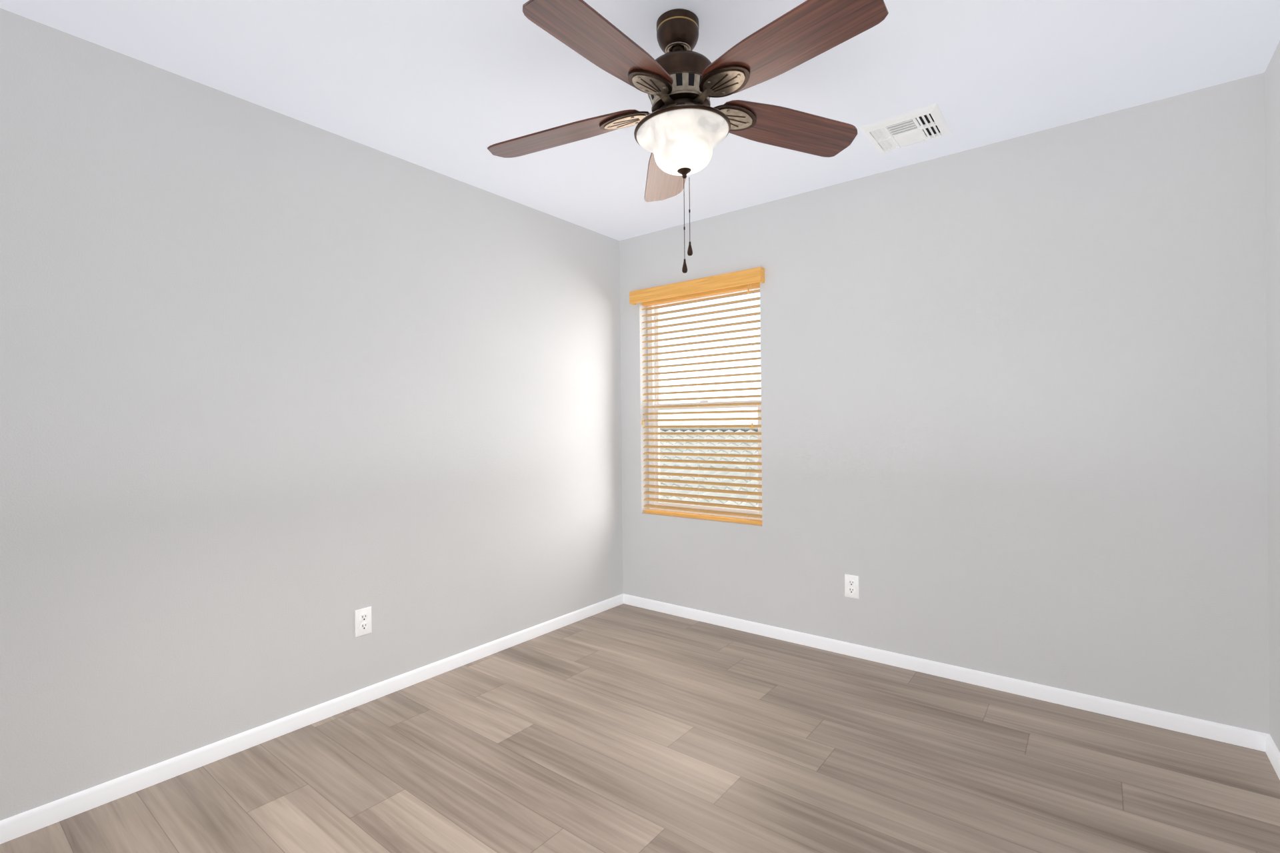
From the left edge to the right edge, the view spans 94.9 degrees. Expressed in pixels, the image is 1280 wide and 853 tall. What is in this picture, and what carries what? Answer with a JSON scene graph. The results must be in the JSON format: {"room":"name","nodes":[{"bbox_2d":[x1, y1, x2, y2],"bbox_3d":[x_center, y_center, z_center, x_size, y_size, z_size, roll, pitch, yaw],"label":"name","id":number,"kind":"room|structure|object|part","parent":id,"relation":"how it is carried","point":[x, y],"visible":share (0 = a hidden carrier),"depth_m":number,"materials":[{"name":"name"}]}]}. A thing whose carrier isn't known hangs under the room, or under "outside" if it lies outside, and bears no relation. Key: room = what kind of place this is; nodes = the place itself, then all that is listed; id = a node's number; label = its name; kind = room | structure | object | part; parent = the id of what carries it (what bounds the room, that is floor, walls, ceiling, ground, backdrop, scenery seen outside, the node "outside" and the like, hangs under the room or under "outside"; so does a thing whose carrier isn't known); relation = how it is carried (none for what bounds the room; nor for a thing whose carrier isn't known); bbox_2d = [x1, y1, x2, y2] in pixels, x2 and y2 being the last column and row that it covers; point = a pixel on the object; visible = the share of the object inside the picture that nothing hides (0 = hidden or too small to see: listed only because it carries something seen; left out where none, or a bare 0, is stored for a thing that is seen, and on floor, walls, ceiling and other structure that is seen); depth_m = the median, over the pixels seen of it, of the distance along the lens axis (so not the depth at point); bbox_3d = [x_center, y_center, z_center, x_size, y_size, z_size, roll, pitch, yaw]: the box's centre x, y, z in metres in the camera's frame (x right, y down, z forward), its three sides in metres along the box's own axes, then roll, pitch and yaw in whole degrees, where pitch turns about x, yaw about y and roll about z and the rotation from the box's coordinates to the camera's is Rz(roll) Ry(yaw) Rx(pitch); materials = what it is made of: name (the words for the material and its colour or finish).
{"room":"empty bedroom","nodes":[
{"label":"empty bedroom","id":0,"kind":"room"},
{"bbox_2d":[0,8,623,821],"bbox_3d":[-1.235,-0.017,2.658,0.150,2.440,3.720,0,0,38],"label":"wall","id":1,"kind":"structure","parent":0,"point":[269,379],"depth_m":2.22,"materials":[{"name":"paint"}]},
{"bbox_2d":[0,594,623,844],"bbox_3d":[-1.159,1.172,2.611,0.013,0.062,3.420,0,0,38],"label":"baseboard","id":2,"kind":"structure","parent":1,"relation":"attached to","point":[26,823],"depth_m":2.21,"materials":[{"name":"paint"}]},
{"bbox_2d":[355,606,371,637],"bbox_3d":[-1.203,0.851,2.561,0.008,0.114,0.070,0,0,38],"label":"outlet","id":3,"kind":"object","parent":1,"relation":"attached to","point":[363,616],"visible":1,"depth_m":2.56,"materials":[{"name":"plastic"}]},
{"bbox_2d":[0,604,1279,852],"bbox_3d":[0.026,1.243,1.690,3.314,0.100,3.720,0,0,38],"label":"floor","id":4,"kind":"structure","parent":0,"point":[623,728],"depth_m":2.04,"materials":[{"name":"brown wood"}]},
{"bbox_2d":[0,0,1279,240],"bbox_3d":[0.001,-1.297,1.684,3.314,0.100,3.720,0,0,38],"label":"ceiling","id":5,"kind":"structure","parent":0,"point":[431,85],"depth_m":2.06,"materials":[{"name":"paint"}]},
{"bbox_2d":[487,0,888,273],"bbox_3d":[0.118,-0.861,1.783,1.237,0.775,1.222,0,0,38],"label":"fan","id":6,"kind":"object","parent":5,"relation":"hanging from","point":[681,132],"visible":1,"depth_m":1.72,"materials":[{"name":"brown wood"}]},
{"bbox_3d":[-0.243,-0.952,1.918,0.530,0.006,0.164,-7,10,15],"label":"blade","id":7,"kind":"part","parent":6,"relation":"part of","materials":[{"name":"brown wood"}]},
{"bbox_3d":[-0.082,-0.960,1.496,0.164,0.006,0.530,10,11,32],"label":"blade","id":8,"kind":"part","parent":6,"relation":"part of","materials":[{"name":"brown wood"}]},
{"bbox_3d":[0.107,-0.971,2.202,0.164,0.006,0.530,-14,-3,-4],"label":"blade","id":9,"kind":"part","parent":6,"relation":"part of","materials":[{"name":"brown wood"}]},
{"bbox_3d":[0.134,-0.849,1.818,0.284,0.119,0.284,-3,0,38],"label":"lamp shade","id":10,"kind":"part","parent":6,"relation":"part of","materials":[{"name":"white glass"}]},
{"bbox_3d":[0.486,-0.990,1.956,0.530,0.006,0.164,1,-12,-21],"label":"blade","id":11,"kind":"part","parent":6,"relation":"part of","materials":[{"name":"brown wood"}]},
{"bbox_3d":[0.369,-0.983,1.520,0.164,0.006,0.530,11,-5,-39],"label":"blade","id":12,"kind":"part","parent":6,"relation":"part of","materials":[{"name":"brown wood"}]},
{"bbox_2d":[859,103,951,153],"bbox_3d":[1.128,-1.251,2.495,0.297,0.019,0.290,0,0,38],"label":"ceiling vent","id":13,"kind":"object","parent":5,"relation":"in","point":[928,123],"visible":1,"depth_m":2.46,"materials":[{"name":"metal"}]},
{"bbox_2d":[642,288,753,429],"bbox_3d":[0.325,-0.385,3.592,0.800,0.809,0.012,0,0,38],"label":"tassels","id":14,"kind":"object","parent":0,"point":[748,291],"depth_m":3.35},
{"bbox_2d":[641,282,759,306],"bbox_3d":[0.363,-0.822,3.626,0.853,0.043,0.056,0,0,38],"label":"rail","id":15,"kind":"object","parent":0,"point":[756,285],"depth_m":3.59,"materials":[{"name":"orange wood"}]},
{"bbox_2d":[660,430,758,507],"bbox_3d":[0.499,0.833,8.845,12.980,1.518,4.503,0,0,38],"label":"roof tiles","id":16,"kind":"structure","parent":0,"point":[724,437],"depth_m":9.11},
{"bbox_2d":[619,72,1269,734],"bbox_3d":[1.109,-0.041,3.096,3.014,2.440,0.150,0,0,38],"label":"wall","id":17,"kind":"structure","parent":0,"point":[1014,391],"depth_m":2.57,"materials":[{"name":"paint"}]},
{"bbox_2d":[629,266,764,305],"bbox_3d":[0.317,-0.846,3.575,0.935,0.082,0.054,0,0,38],"label":"valance","id":18,"kind":"object","parent":17,"relation":"attached to","point":[753,275],"depth_m":3.51,"materials":[{"name":"orange wood"}]},
{"bbox_2d":[647,288,761,520],"bbox_3d":[0.414,-0.138,3.685,0.865,1.418,0.062,0,0,38],"label":"window","id":19,"kind":"structure","parent":17,"relation":"in","point":[651,364],"depth_m":3.90,"materials":[{"name":"white plastic"}]},
{"bbox_2d":[641,284,751,519],"bbox_3d":[0.352,-0.133,3.625,0.790,1.365,0.082,0,0,38],"label":"cords","id":20,"kind":"object","parent":19,"relation":"attached to","point":[748,284],"visible":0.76,"depth_m":3.61,"materials":[{"name":"beige fabric"}]},
{"bbox_2d":[642,289,761,518],"bbox_3d":[0.370,-0.129,3.628,0.853,1.312,0.050,0,0,38],"label":"blinds slats","id":21,"kind":"object","parent":20,"relation":"hanging from","point":[759,426],"depth_m":3.59,"materials":[{"name":"orange wood"}]},
{"bbox_2d":[644,509,761,525],"bbox_3d":[0.377,0.556,3.630,0.853,0.020,0.052,0,0,38],"label":"rail","id":22,"kind":"object","parent":20,"relation":"hanging from","point":[665,513],"depth_m":3.59,"materials":[{"name":"orange wood"}]},
{"bbox_2d":[844,574,858,599],"bbox_3d":[1.088,0.823,3.022,0.070,0.114,0.008,0,0,38],"label":"outlet","id":23,"kind":"object","parent":17,"relation":"attached to","point":[851,583],"visible":1,"depth_m":3.02,"materials":[{"name":"plastic"}]},
{"bbox_2d":[623,594,1268,751],"bbox_3d":[1.071,1.148,3.034,3.014,0.062,0.013,0,0,38],"label":"baseboard","id":24,"kind":"structure","parent":17,"relation":"attached to","point":[1224,733],"depth_m":2.63,"materials":[{"name":"paint"}]},
{"bbox_2d":[1264,41,1279,752],"bbox_3d":[1.262,-0.037,0.716,0.150,2.440,3.720,0,0,38],"label":"wall","id":25,"kind":"structure","parent":0,"point":[1272,73],"depth_m":2.03,"materials":[{"name":"paint"}]},
{"bbox_2d":[1265,734,1279,779],"bbox_3d":[1.210,1.152,0.768,0.013,0.062,3.420,0,0,38],"label":"baseboard","id":26,"kind":"structure","parent":25,"relation":"attached to","point":[1272,752],"depth_m":2.03,"materials":[{"name":"paint"}]},
{"label":"outside","id":27,"kind":"structure","parent":0,"visible":0},
{"bbox_2d":[660,422,757,431],"bbox_3d":[0.579,2.556,8.913,13.000,5.230,4.740,0,0,38],"label":"roof","id":28,"kind":"structure","parent":27,"point":[754,423],"depth_m":11.11,"materials":[{"name":"white"}]}
]}

